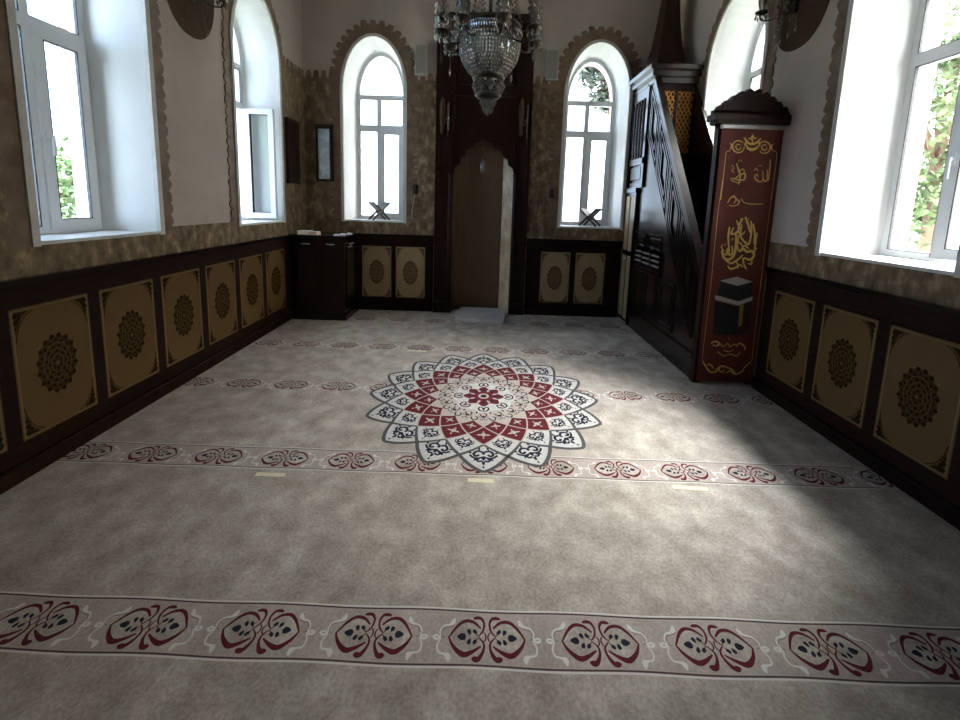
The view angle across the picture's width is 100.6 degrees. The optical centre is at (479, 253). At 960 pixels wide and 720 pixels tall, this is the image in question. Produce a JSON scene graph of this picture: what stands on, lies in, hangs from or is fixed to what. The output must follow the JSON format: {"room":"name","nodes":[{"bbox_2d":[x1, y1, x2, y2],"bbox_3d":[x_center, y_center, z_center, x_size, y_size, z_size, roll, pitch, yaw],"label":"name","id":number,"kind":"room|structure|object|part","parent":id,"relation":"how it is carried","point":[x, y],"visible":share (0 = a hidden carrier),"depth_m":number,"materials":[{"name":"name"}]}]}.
{"room":"mosque","nodes":[
{"label":"mosque","id":0,"kind":"room"},
{"bbox_2d":[0,0,306,280],"bbox_3d":[-2.749,-1.746,1.181,0.542,6.200,9.790,2,7,0],"label":"wall","id":1,"kind":"structure","parent":0,"point":[192,70],"depth_m":3.20,"materials":[{"name":"paint"}]},
{"bbox_2d":[4,0,164,246],"bbox_3d":[-2.705,-1.374,2.549,0.467,2.558,0.936,2,7,0],"label":"window","id":2,"kind":"structure","parent":1,"relation":"in","point":[27,34],"depth_m":2.66,"materials":[{"name":"grey paint"}]},
{"bbox_3d":[-2.843,-0.734,2.647,0.042,0.155,0.027,2,7,0],"label":"handle","id":3,"kind":"part","parent":2,"relation":"part of","materials":[{"name":"white plastic"}]},
{"bbox_3d":[-2.901,-1.337,2.556,0.076,2.410,0.720,2,7,0],"label":"frame","id":4,"kind":"part","parent":2,"relation":"part of","materials":[{"name":"white plastic"}]},
{"bbox_3d":[-2.885,-0.832,2.778,0.050,1.295,0.347,2,7,0],"label":"sash","id":5,"kind":"part","parent":2,"relation":"part of","materials":[{"name":"white plastic"}]},
{"bbox_3d":[-2.711,-0.121,2.709,0.384,0.021,0.860,2,7,0],"label":"sill","id":6,"kind":"part","parent":2,"relation":"part of","materials":[{"name":"stone"}]},
{"bbox_2d":[0,233,295,494],"bbox_3d":[-2.538,0.782,1.502,0.055,1.118,8.730,2,7,0],"label":"wainscot","id":7,"kind":"structure","parent":1,"relation":"attached to","point":[84,350],"depth_m":2.75,"materials":[{"name":"brown wood"}]},
{"bbox_3d":[-2.536,0.712,1.884,0.014,0.750,0.430,2,7,0],"label":"ornamental panel","id":8,"kind":"part","parent":7,"relation":"part of","materials":[{"name":"brown wood"}]},
{"bbox_3d":[-2.531,0.648,2.385,0.014,0.750,0.430,2,7,0],"label":"ornamental panel","id":9,"kind":"part","parent":7,"relation":"part of","materials":[{"name":"brown wood"}]},
{"bbox_3d":[-2.526,0.584,2.886,0.014,0.750,0.430,2,7,0],"label":"ornamental panel","id":10,"kind":"part","parent":7,"relation":"part of","materials":[{"name":"brown wood"}]},
{"bbox_3d":[-2.523,0.257,1.435,0.055,0.058,8.730,2,7,0],"label":"cap rail","id":11,"kind":"part","parent":7,"relation":"part of","materials":[{"name":"brown wood"}]},
{"bbox_3d":[-2.521,0.520,3.387,0.014,0.750,0.430,2,7,0],"label":"ornamental panel","id":12,"kind":"part","parent":7,"relation":"part of","materials":[{"name":"brown wood"}]},
{"bbox_3d":[-2.516,0.456,3.888,0.014,0.750,0.430,2,7,0],"label":"ornamental panel","id":13,"kind":"part","parent":7,"relation":"part of","materials":[{"name":"brown wood"}]},
{"bbox_3d":[-2.511,0.392,4.388,0.014,0.750,0.430,2,7,0],"label":"ornamental panel","id":14,"kind":"part","parent":7,"relation":"part of","materials":[{"name":"brown wood"}]},
{"bbox_3d":[-2.506,0.328,4.889,0.014,0.750,0.430,2,7,0],"label":"ornamental panel","id":15,"kind":"part","parent":7,"relation":"part of","materials":[{"name":"brown wood"}]},
{"bbox_2d":[187,0,228,36],"bbox_3d":[-2.371,-2.174,3.396,0.281,0.552,0.381,2,7,0],"label":"wall sconce","id":16,"kind":"object","parent":1,"relation":"attached to","point":[195,1],"visible":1,"depth_m":3.49,"materials":[{"name":"brown metal"}]},
{"bbox_3d":[-2.350,-2.205,3.465,0.224,0.095,0.017,-5,10,-42],"label":"arm","id":17,"kind":"part","parent":16,"relation":"part of","materials":[{"name":"black metal"}]},
{"bbox_2d":[230,0,285,226],"bbox_3d":[-2.685,-1.618,4.458,0.467,2.558,0.976,2,7,0],"label":"window","id":18,"kind":"structure","parent":1,"relation":"in","point":[242,132],"depth_m":4.80,"materials":[{"name":"grey paint"}]},
{"bbox_3d":[-2.882,-1.580,4.465,0.076,2.410,0.720,2,7,0],"label":"frame","id":19,"kind":"part","parent":18,"relation":"part of","materials":[{"name":"white plastic"}]},
{"bbox_3d":[-2.665,-1.090,4.845,0.348,1.295,0.049,1,7,-2],"label":"sash","id":20,"kind":"part","parent":18,"relation":"part of","materials":[{"name":"white plastic"}]},
{"bbox_3d":[-2.691,-0.365,4.618,0.384,0.021,0.900,2,7,0],"label":"sill","id":21,"kind":"part","parent":18,"relation":"part of","materials":[{"name":"stone"}]},
{"bbox_2d":[284,117,300,183],"bbox_3d":[-2.443,-1.335,5.213,0.045,0.820,0.330,2,7,0],"label":"case","id":22,"kind":"object","parent":1,"relation":"attached to","point":[292,141],"visible":1,"depth_m":5.16,"materials":[{"name":"brown wood"}]},
{"bbox_2d":[1,309,953,526],"bbox_3d":[-0.037,1.543,1.574,6.160,0.238,9.790,2,7,0],"label":"floor","id":23,"kind":"structure","parent":0,"point":[361,309],"depth_m":3.01,"materials":[{"name":"paint"}]},
{"bbox_2d":[0,309,959,719],"bbox_3d":[-0.024,1.421,1.532,5.405,0.017,8.677,2,7,0],"label":"carpet","id":24,"kind":"object","parent":23,"relation":"on","point":[148,571],"depth_m":1.85,"materials":[{"name":"beige carpet"}]},
{"bbox_3d":[-1.215,1.280,2.311,0.170,0.002,0.032,2,7,0],"label":"tape strip","id":25,"kind":"part","parent":24,"relation":"part of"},
{"bbox_2d":[289,232,358,320],"bbox_3d":[-2.101,0.283,5.479,0.728,1.125,0.575,2,7,0],"label":"cabinet","id":26,"kind":"object","parent":24,"relation":"on","point":[324,264],"visible":0.99,"depth_m":5.25,"materials":[{"name":"brown wood"}]},
{"bbox_2d":[297,230,320,234],"bbox_3d":[-2.245,-0.283,5.235,0.260,0.049,0.139,2,7,0],"label":"book","id":27,"kind":"object","parent":26,"relation":"on","point":[300,232],"visible":1,"depth_m":5.17,"materials":[{"name":"white paper"}]},
{"bbox_2d":[455,307,504,323],"bbox_3d":[-0.001,0.861,5.675,0.710,0.048,0.700,2,7,0],"label":"mat","id":28,"kind":"object","parent":24,"relation":"on","point":[463,314],"visible":1,"depth_m":5.55,"materials":[{"name":"grey fabric"}]},
{"bbox_3d":[0.004,1.316,2.313,0.150,0.002,0.032,2,7,1],"label":"tape strip","id":29,"kind":"part","parent":24,"relation":"part of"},
{"bbox_3d":[1.214,1.353,2.303,0.200,0.002,0.032,2,7,2],"label":"tape strip","id":30,"kind":"part","parent":24,"relation":"part of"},
{"bbox_2d":[617,0,791,383],"bbox_3d":[2.307,-1.569,4.409,0.640,5.330,2.250,2,7,0],"label":"minbar","id":31,"kind":"structure","parent":24,"relation":"on","point":[670,198],"depth_m":4.62,"materials":[{"name":"brown wood"}]},
{"bbox_3d":[2.028,0.437,5.689,0.010,0.870,0.125,2,7,0],"label":"door panel","id":32,"kind":"part","parent":31,"relation":"part of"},
{"bbox_3d":[2.026,0.459,5.515,0.010,0.870,0.125,2,7,0],"label":"door panel","id":33,"kind":"part","parent":31,"relation":"part of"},
{"bbox_3d":[2.054,-0.430,5.577,0.010,0.740,0.125,2,7,0],"label":"door panel","id":34,"kind":"part","parent":31,"relation":"part of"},
{"bbox_3d":[2.040,0.027,5.543,0.050,1.860,0.410,2,7,0],"label":"door","id":35,"kind":"part","parent":31,"relation":"part of","materials":[{"name":"brown wood"}]},
{"bbox_3d":[2.052,-0.408,5.404,0.010,0.740,0.125,2,7,0],"label":"door panel","id":36,"kind":"part","parent":31,"relation":"part of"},
{"bbox_3d":[2.125,-1.509,5.270,0.090,1.260,0.540,2,7,0],"label":"platform frame","id":37,"kind":"part","parent":31,"relation":"part of","materials":[{"name":"brown wood"}]},
{"bbox_2d":[634,244,642,270],"bbox_3d":[2.045,0.035,5.130,0.035,0.324,0.224,2,7,0],"label":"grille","id":38,"kind":"object","parent":31,"relation":"attached to","point":[638,259],"depth_m":5.15,"materials":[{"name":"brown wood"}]},
{"bbox_2d":[641,246,651,273],"bbox_3d":[2.042,0.066,4.887,0.035,0.324,0.254,2,7,0],"label":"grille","id":39,"kind":"object","parent":31,"relation":"attached to","point":[646,251],"depth_m":4.89,"materials":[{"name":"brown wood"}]},
{"bbox_2d":[649,249,662,277],"bbox_3d":[2.039,0.099,4.629,0.035,0.324,0.254,2,7,0],"label":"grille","id":40,"kind":"object","parent":31,"relation":"attached to","point":[656,255],"depth_m":4.61,"materials":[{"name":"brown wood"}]},
{"bbox_3d":[2.092,-0.488,4.620,0.035,3.120,2.090,2,7,0],"label":"panel","id":41,"kind":"part","parent":31,"relation":"part of","materials":[{"name":"brown wood"}]},
{"bbox_3d":[2.332,-2.187,5.066,0.625,0.190,0.750,2,7,0],"label":"canopy cornice","id":42,"kind":"part","parent":31,"relation":"part of","materials":[{"name":"brown wood"}]},
{"bbox_3d":[2.264,-1.619,4.900,0.207,0.747,0.027,2,7,0],"label":"lattice panel","id":43,"kind":"part","parent":31,"relation":"part of","materials":[{"name":"orange wood"}]},
{"bbox_3d":[2.099,-1.003,4.282,0.078,2.464,1.588,2,7,0],"label":"hand rail","id":44,"kind":"part","parent":31,"relation":"part of","materials":[{"name":"brown wood"}]},
{"bbox_3d":[2.381,-1.598,4.923,0.500,0.980,0.060,2,7,0],"label":"canopy frame","id":45,"kind":"part","parent":31,"relation":"part of","materials":[{"name":"brown wood"}]},
{"bbox_3d":[2.499,-1.611,4.899,0.207,0.747,0.027,2,7,0],"label":"lattice panel","id":46,"kind":"part","parent":31,"relation":"part of","materials":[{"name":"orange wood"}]},
{"bbox_3d":[2.566,-0.426,4.325,0.040,3.100,1.420,2,7,0],"label":"wall panel","id":47,"kind":"part","parent":31,"relation":"part of","materials":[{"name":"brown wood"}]},
{"bbox_3d":[2.046,0.039,3.604,0.060,2.330,0.078,2,7,0],"label":"portal post","id":48,"kind":"part","parent":31,"relation":"part of","materials":[{"name":"brown wood"}]},
{"bbox_2d":[696,124,785,381],"bbox_3d":[2.292,0.042,3.537,0.540,2.295,0.028,2,7,0],"label":"banner","id":49,"kind":"object","parent":31,"relation":"hanging from","point":[749,155],"visible":1,"depth_m":3.53,"materials":[{"name":"red fabric"}]},
{"bbox_3d":[2.325,-1.079,3.393,0.540,0.033,0.028,2,7,0],"label":"hanging rail","id":50,"kind":"part","parent":49,"relation":"part of","materials":[{"name":"grey metal"}]},
{"bbox_3d":[2.289,-1.232,3.393,0.638,0.317,0.150,2,7,0],"label":"crown","id":51,"kind":"part","parent":31,"relation":"part of","materials":[{"name":"brown wood"}]},
{"bbox_2d":[301,0,680,316],"bbox_3d":[0.105,-2.245,5.750,6.160,6.200,0.542,2,7,0],"label":"wall","id":52,"kind":"structure","parent":0,"point":[329,28],"depth_m":5.51,"materials":[{"name":"paint"}]},
{"bbox_2d":[314,124,333,181],"bbox_3d":[-2.171,-1.406,5.555,0.235,0.770,0.104,2,7,0],"label":"display case","id":53,"kind":"object","parent":52,"relation":"attached to","point":[324,132],"visible":1,"depth_m":5.53,"materials":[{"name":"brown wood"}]},
{"bbox_3d":[-2.166,-1.388,5.534,0.155,0.680,0.010,2,7,0],"label":"glass door","id":54,"kind":"part","parent":53,"relation":"part of","materials":[{"name":"glass"}]},
{"bbox_2d":[340,33,406,222],"bbox_3d":[-1.481,-1.751,5.782,0.926,2.558,0.467,2,7,0],"label":"window","id":55,"kind":"structure","parent":52,"relation":"in","point":[382,130],"depth_m":5.88,"materials":[{"name":"grey paint"}]},
{"bbox_3d":[-1.519,-0.495,5.910,0.850,0.021,0.384,2,7,0],"label":"sill","id":56,"kind":"part","parent":55,"relation":"part of","materials":[{"name":"stone"}]},
{"bbox_2d":[368,202,389,219],"bbox_3d":[-1.494,-0.640,5.912,0.276,0.266,0.200,-4,9,-37],"label":"book stand","id":57,"kind":"object","parent":55,"relation":"on","point":[378,210],"visible":0.98,"depth_m":5.87,"materials":[{"name":"grey wood"}]},
{"bbox_3d":[-1.470,-1.732,5.981,0.724,2.410,0.076,2,7,0],"label":"frame","id":58,"kind":"part","parent":55,"relation":"part of","materials":[{"name":"white plastic"}]},
{"bbox_3d":[-1.329,-1.200,6.016,0.349,1.295,0.050,2,7,0],"label":"sash","id":59,"kind":"part","parent":55,"relation":"part of","materials":[{"name":"white plastic"}]},
{"bbox_2d":[357,233,433,311],"bbox_3d":[-1.573,0.261,5.798,1.780,1.118,0.055,2,7,0],"label":"wainscot","id":60,"kind":"structure","parent":52,"relation":"attached to","point":[395,271],"depth_m":5.79,"materials":[{"name":"brown wood"}]},
{"bbox_3d":[-1.502,0.257,5.800,0.420,0.750,0.014,2,7,0],"label":"ornamental panel","id":61,"kind":"part","parent":60,"relation":"part of","materials":[{"name":"brown wood"}]},
{"bbox_3d":[-1.587,0.765,5.865,1.780,0.100,0.050,2,7,0],"label":"baseboard","id":62,"kind":"part","parent":60,"relation":"part of","materials":[{"name":"brown wood"}]},
{"bbox_3d":[-1.557,-0.264,5.731,1.780,0.058,0.055,2,7,0],"label":"cap rail","id":63,"kind":"part","parent":60,"relation":"part of","materials":[{"name":"brown wood"}]},
{"bbox_3d":[-1.013,0.272,5.797,0.420,0.750,0.014,2,7,0],"label":"ornamental panel","id":64,"kind":"part","parent":60,"relation":"part of","materials":[{"name":"brown wood"}]},
{"bbox_2d":[412,185,417,209],"bbox_3d":[-0.929,-0.732,5.665,0.084,0.480,0.036,2,7,0],"label":"wall box","id":65,"kind":"object","parent":52,"relation":"attached to","point":[415,187],"visible":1,"depth_m":5.63,"materials":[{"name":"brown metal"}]},
{"bbox_2d":[415,44,426,75],"bbox_3d":[-0.801,-2.632,5.409,0.160,0.400,0.060,2,7,0],"label":"speaker","id":66,"kind":"object","parent":52,"relation":"attached to","point":[420,49],"visible":1,"depth_m":5.38},
{"bbox_2d":[433,11,536,314],"bbox_3d":[0.041,-1.179,5.641,1.400,4.110,0.239,2,7,0],"label":"niche","id":67,"kind":"object","parent":52,"relation":"attached to","point":[469,231],"visible":0.73,"depth_m":5.69,"materials":[{"name":"brown wood"}]},
{"bbox_2d":[440,97,449,135],"bbox_3d":[-0.484,-1.871,5.447,0.140,0.540,0.090,2,7,0],"label":"candle lamp","id":68,"kind":"object","parent":67,"relation":"attached to","point":[443,119],"visible":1,"depth_m":5.43,"materials":[{"name":"metal"}]},
{"bbox_3d":[-0.493,-1.133,5.585,0.274,4.000,0.104,2,7,0],"label":"post","id":69,"kind":"part","parent":67,"relation":"part of","materials":[{"name":"brown wood"}]},
{"bbox_2d":[480,139,484,177],"bbox_3d":[0.041,-1.331,5.563,0.074,0.530,0.106,2,7,0],"label":"hanging lamp","id":70,"kind":"object","parent":67,"relation":"hanging from","point":[483,139],"visible":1,"depth_m":5.57,"materials":[{"name":"clear glass"}]},
{"bbox_3d":[0.100,-3.154,5.323,1.400,0.110,0.100,2,7,0],"label":"cornice","id":71,"kind":"part","parent":67,"relation":"part of","materials":[{"name":"brown wood"}]},
{"bbox_3d":[0.572,-1.100,5.578,0.234,4.000,0.104,2,7,0],"label":"post","id":72,"kind":"part","parent":67,"relation":"part of","materials":[{"name":"brown wood"}]},
{"bbox_2d":[519,99,528,135],"bbox_3d":[0.596,-1.838,5.440,0.140,0.540,0.090,2,7,0],"label":"candle lamp","id":73,"kind":"object","parent":67,"relation":"attached to","point":[522,121],"visible":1,"depth_m":5.42,"materials":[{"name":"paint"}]},
{"bbox_2d":[549,189,553,197],"bbox_3d":[1.007,-0.852,5.630,0.060,0.120,0.036,2,7,0],"label":"wall box","id":74,"kind":"object","parent":52,"relation":"attached to","point":[551,191],"visible":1,"depth_m":5.62,"materials":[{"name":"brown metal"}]},
{"bbox_2d":[545,49,558,80],"bbox_3d":[0.978,-2.558,5.400,0.160,0.400,0.060,2,7,0],"label":"speaker","id":75,"kind":"object","parent":52,"relation":"attached to","point":[552,55],"visible":1,"depth_m":5.37},
{"bbox_2d":[523,238,622,317],"bbox_3d":[1.339,0.350,5.780,1.365,1.118,0.055,2,7,0],"label":"wainscot","id":76,"kind":"structure","parent":52,"relation":"attached to","point":[564,277],"depth_m":5.78,"materials":[{"name":"brown wood"}]},
{"bbox_3d":[1.081,0.346,5.785,0.420,0.750,0.014,2,7,0],"label":"ornamental panel","id":77,"kind":"part","parent":76,"relation":"part of","materials":[{"name":"brown wood"}]},
{"bbox_3d":[1.324,0.855,5.847,1.365,0.100,0.050,2,7,0],"label":"baseboard","id":78,"kind":"part","parent":76,"relation":"part of","materials":[{"name":"brown wood"}]},
{"bbox_3d":[1.354,-0.175,5.713,1.365,0.058,0.055,2,7,0],"label":"cap rail","id":79,"kind":"part","parent":76,"relation":"part of","materials":[{"name":"brown wood"}]},
{"bbox_3d":[1.581,0.361,5.782,0.420,0.750,0.014,2,7,0],"label":"ornamental panel","id":80,"kind":"part","parent":76,"relation":"part of","materials":[{"name":"brown wood"}]},
{"bbox_2d":[557,39,632,229],"bbox_3d":[1.608,-1.657,5.762,0.936,2.558,0.467,2,7,0],"label":"window","id":81,"kind":"structure","parent":52,"relation":"in","point":[588,137],"depth_m":5.87,"materials":[{"name":"grey paint"}]},
{"bbox_3d":[1.603,-1.638,5.962,0.736,2.410,0.076,2,7,0],"label":"frame","id":82,"kind":"part","parent":81,"relation":"part of","materials":[{"name":"white plastic"}]},
{"bbox_2d":[578,208,601,226],"bbox_3d":[1.629,-0.545,5.892,0.276,0.266,0.200,8,10,40],"label":"book stand","id":83,"kind":"object","parent":81,"relation":"on","point":[589,216],"visible":1,"depth_m":5.86,"materials":[{"name":"brown wood"}]},
{"bbox_3d":[1.570,-0.401,5.891,0.860,0.021,0.384,2,7,0],"label":"sill","id":84,"kind":"part","parent":81,"relation":"part of","materials":[{"name":"stone"}]},
{"bbox_3d":[1.748,-1.106,5.997,0.355,1.295,0.050,2,7,0],"label":"sash","id":85,"kind":"part","parent":81,"relation":"part of","materials":[{"name":"white plastic"}]},
{"bbox_2d":[675,0,959,374],"bbox_3d":[2.865,-1.574,1.146,0.542,6.200,9.790,2,7,0],"label":"wall","id":86,"kind":"structure","parent":0,"point":[803,73],"depth_m":2.96,"materials":[{"name":"paint"}]},
{"bbox_2d":[703,0,768,112],"bbox_3d":[2.833,-1.420,4.196,0.467,2.558,1.016,2,7,0],"label":"window","id":87,"kind":"structure","parent":86,"relation":"in","point":[763,35],"depth_m":4.38,"materials":[{"name":"grey paint"}]},
{"bbox_3d":[3.027,-1.370,4.200,0.076,2.410,0.720,2,7,0],"label":"frame","id":88,"kind":"part","parent":87,"relation":"part of","materials":[{"name":"white plastic"}]},
{"bbox_2d":[754,0,798,51],"bbox_3d":[2.542,-2.021,3.346,0.280,0.552,0.381,2,7,0],"label":"wall sconce","id":89,"kind":"object","parent":86,"relation":"attached to","point":[790,7],"visible":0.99,"depth_m":3.37,"materials":[{"name":"brown metal"}]},
{"bbox_3d":[2.459,-2.216,3.463,0.076,0.200,0.076,2,7,0],"label":"lamp shade","id":90,"kind":"part","parent":89,"relation":"part of","materials":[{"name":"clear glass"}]},
{"bbox_3d":[2.524,-2.054,3.414,0.224,0.095,0.017,9,10,43],"label":"arm","id":91,"kind":"part","parent":89,"relation":"part of","materials":[{"name":"black metal"}]},
{"bbox_3d":[2.522,-2.036,3.271,0.223,0.095,0.017,-5,10,-42],"label":"arm","id":92,"kind":"part","parent":89,"relation":"part of","materials":[{"name":"metal"}]},
{"bbox_3d":[2.623,-2.133,3.326,0.118,0.260,0.128,7,9,34],"label":"plate","id":93,"kind":"part","parent":89,"relation":"part of","materials":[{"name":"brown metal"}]},
{"bbox_2d":[751,267,959,530],"bbox_3d":[2.493,1.078,0.364,0.055,1.118,6.500,2,7,0],"label":"wainscot","id":94,"kind":"structure","parent":86,"relation":"attached to","point":[874,373],"depth_m":2.54,"materials":[{"name":"brown wood"}]},
{"bbox_3d":[2.525,0.698,3.254,0.014,0.730,0.410,2,7,0],"label":"ornamental panel","id":95,"kind":"part","parent":94,"relation":"part of","materials":[{"name":"brown wood"}]},
{"bbox_3d":[2.520,0.759,2.771,0.014,0.730,0.410,2,7,0],"label":"ornamental panel","id":96,"kind":"part","parent":94,"relation":"part of","materials":[{"name":"brown wood"}]},
{"bbox_3d":[2.480,1.582,0.429,0.050,0.100,6.500,2,7,0],"label":"baseboard","id":97,"kind":"part","parent":94,"relation":"part of","materials":[{"name":"brown wood"}]},
{"bbox_3d":[2.509,0.552,0.297,0.055,0.058,6.500,2,7,0],"label":"cap rail","id":98,"kind":"part","parent":94,"relation":"part of","materials":[{"name":"brown wood"}]},
{"bbox_3d":[2.515,0.821,2.288,0.014,0.730,0.410,2,7,0],"label":"ornamental panel","id":99,"kind":"part","parent":94,"relation":"part of","materials":[{"name":"brown wood"}]},
{"bbox_2d":[814,0,959,277],"bbox_3d":[2.814,-1.191,2.405,0.467,2.558,0.946,2,7,0],"label":"window","id":100,"kind":"structure","parent":86,"relation":"in","point":[946,233],"depth_m":2.74,"materials":[{"name":"grey paint"}]},
{"bbox_3d":[2.746,0.060,2.566,0.384,0.021,0.870,2,7,0],"label":"sill","id":101,"kind":"part","parent":100,"relation":"part of","materials":[{"name":"stone"}]},
{"bbox_3d":[3.009,-1.141,2.410,0.076,2.410,0.760,2,7,0],"label":"frame","id":102,"kind":"part","parent":100,"relation":"part of","materials":[{"name":"white plastic"}]},
{"bbox_3d":[2.919,-0.597,2.290,0.049,1.295,0.323,0,7,-13],"label":"sash","id":103,"kind":"part","parent":100,"relation":"part of","materials":[{"name":"white plastic"}]},
{"bbox_3d":[2.844,-0.534,2.415,0.042,0.155,0.027,0,7,-14],"label":"handle","id":104,"kind":"part","parent":100,"relation":"part of","materials":[{"name":"white plastic"}]},
{"bbox_3d":[0.154,-4.858,0.754,6.160,0.250,9.790,2,7,0],"label":"ceiling","id":105,"kind":"structure","parent":0,"visible":0},
{"bbox_2d":[434,0,542,115],"bbox_3d":[0.115,-3.007,2.791,0.775,3.938,0.775,3,7,9],"label":"chandelier","id":106,"kind":"object","parent":105,"relation":"hanging from","point":[490,24],"visible":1,"depth_m":2.90,"materials":[{"name":"clear glass"}]},
{"bbox_3d":[-0.275,-1.729,2.870,0.108,0.220,0.109,0,7,-14],"label":"lamp shade","id":107,"kind":"part","parent":106,"relation":"part of","materials":[{"name":"clear glass"}]},
{"bbox_3d":[-0.231,-1.762,3.140,0.108,0.220,0.109,6,9,31],"label":"lamp shade","id":108,"kind":"part","parent":106,"relation":"part of","materials":[{"name":"clear glass"}]},
{"bbox_3d":[-0.162,-1.603,2.914,0.256,0.144,0.016,0,7,-14],"label":"arm","id":109,"kind":"part","parent":106,"relation":"part of","materials":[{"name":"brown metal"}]},
{"bbox_3d":[-0.113,-1.696,2.648,0.109,0.220,0.108,6,9,31],"label":"lamp shade","id":110,"kind":"part","parent":106,"relation":"part of","materials":[{"name":"clear glass"}]},
{"bbox_3d":[-0.133,-1.625,3.095,0.256,0.144,0.016,6,9,31],"label":"arm","id":111,"kind":"part","parent":106,"relation":"part of","materials":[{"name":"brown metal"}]},
{"bbox_3d":[-0.054,-1.581,2.766,0.016,0.144,0.256,6,9,31],"label":"arm","id":112,"kind":"part","parent":106,"relation":"part of","materials":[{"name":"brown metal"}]},
{"bbox_3d":[0.017,-1.634,3.203,0.016,0.144,0.256,0,7,-14],"label":"arm","id":113,"kind":"part","parent":106,"relation":"part of","materials":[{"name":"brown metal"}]},
{"bbox_3d":[0.117,-3.077,2.782,0.280,3.798,0.280,2,7,0],"label":"stem","id":114,"kind":"part","parent":106,"relation":"part of","materials":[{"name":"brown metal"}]},
{"bbox_3d":[0.070,-1.509,2.982,0.445,0.325,0.445,2,7,0],"label":"lamp shade","id":115,"kind":"part","parent":106,"relation":"part of","materials":[{"name":"clear glass"}]},
{"bbox_3d":[0.129,-1.571,2.737,0.016,0.144,0.256,0,7,-14],"label":"arm","id":116,"kind":"part","parent":106,"relation":"part of","materials":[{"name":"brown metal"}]},
{"bbox_3d":[0.160,-1.682,2.606,0.109,0.220,0.108,0,7,-14],"label":"lamp shade","id":117,"kind":"part","parent":106,"relation":"part of","materials":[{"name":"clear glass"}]},
{"bbox_3d":[0.278,-1.581,2.845,0.256,0.144,0.016,6,9,31],"label":"arm","id":118,"kind":"part","parent":106,"relation":"part of","materials":[{"name":"brown metal"}]},
{"bbox_3d":[0.308,-1.603,3.027,0.256,0.144,0.016,0,7,-14],"label":"arm","id":119,"kind":"part","parent":106,"relation":"part of","materials":[{"name":"clear glass"}]},
{"bbox_3d":[0.384,-1.696,2.768,0.108,0.220,0.109,6,9,31],"label":"lamp shade","id":120,"kind":"part","parent":106,"relation":"part of","materials":[{"name":"clear glass"}]},
{"bbox_3d":[0.427,-1.730,3.039,0.108,0.220,0.109,0,7,-14],"label":"lamp shade","id":121,"kind":"part","parent":106,"relation":"part of","materials":[{"name":"clear glass"}]},
{"label":"outside","id":122,"kind":"structure","parent":0,"visible":0},
{"bbox_2d":[64,215,958,249],"bbox_3d":[-0.019,1.707,5.259,80.000,0.280,70.000,2,7,0],"label":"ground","id":123,"kind":"structure","parent":122,"point":[908,246],"depth_m":28.83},
{"bbox_2d":[55,130,76,217],"bbox_3d":[-6.673,-0.564,6.245,2.657,3.592,2.655,2,7,0],"label":"shrub","id":124,"kind":"object","parent":123,"relation":"on","point":[65,174],"visible":0.08,"depth_m":5.88,"materials":[{"name":"green plant"}]},
{"bbox_2d":[577,66,609,123],"bbox_3d":[3.430,-2.498,10.354,2.217,6.976,2.108,0,8,-15],"label":"tree","id":125,"kind":"object","parent":123,"relation":"on","point":[587,73],"visible":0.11,"depth_m":10.11,"materials":[{"name":"green plant"}]},
{"bbox_2d":[908,0,959,251],"bbox_3d":[6.949,-1.368,6.017,2.303,6.046,2.679,2,7,0],"label":"tree","id":126,"kind":"object","parent":123,"relation":"on","point":[925,207],"visible":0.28,"depth_m":5.97,"materials":[{"name":"green plant"}]}
]}

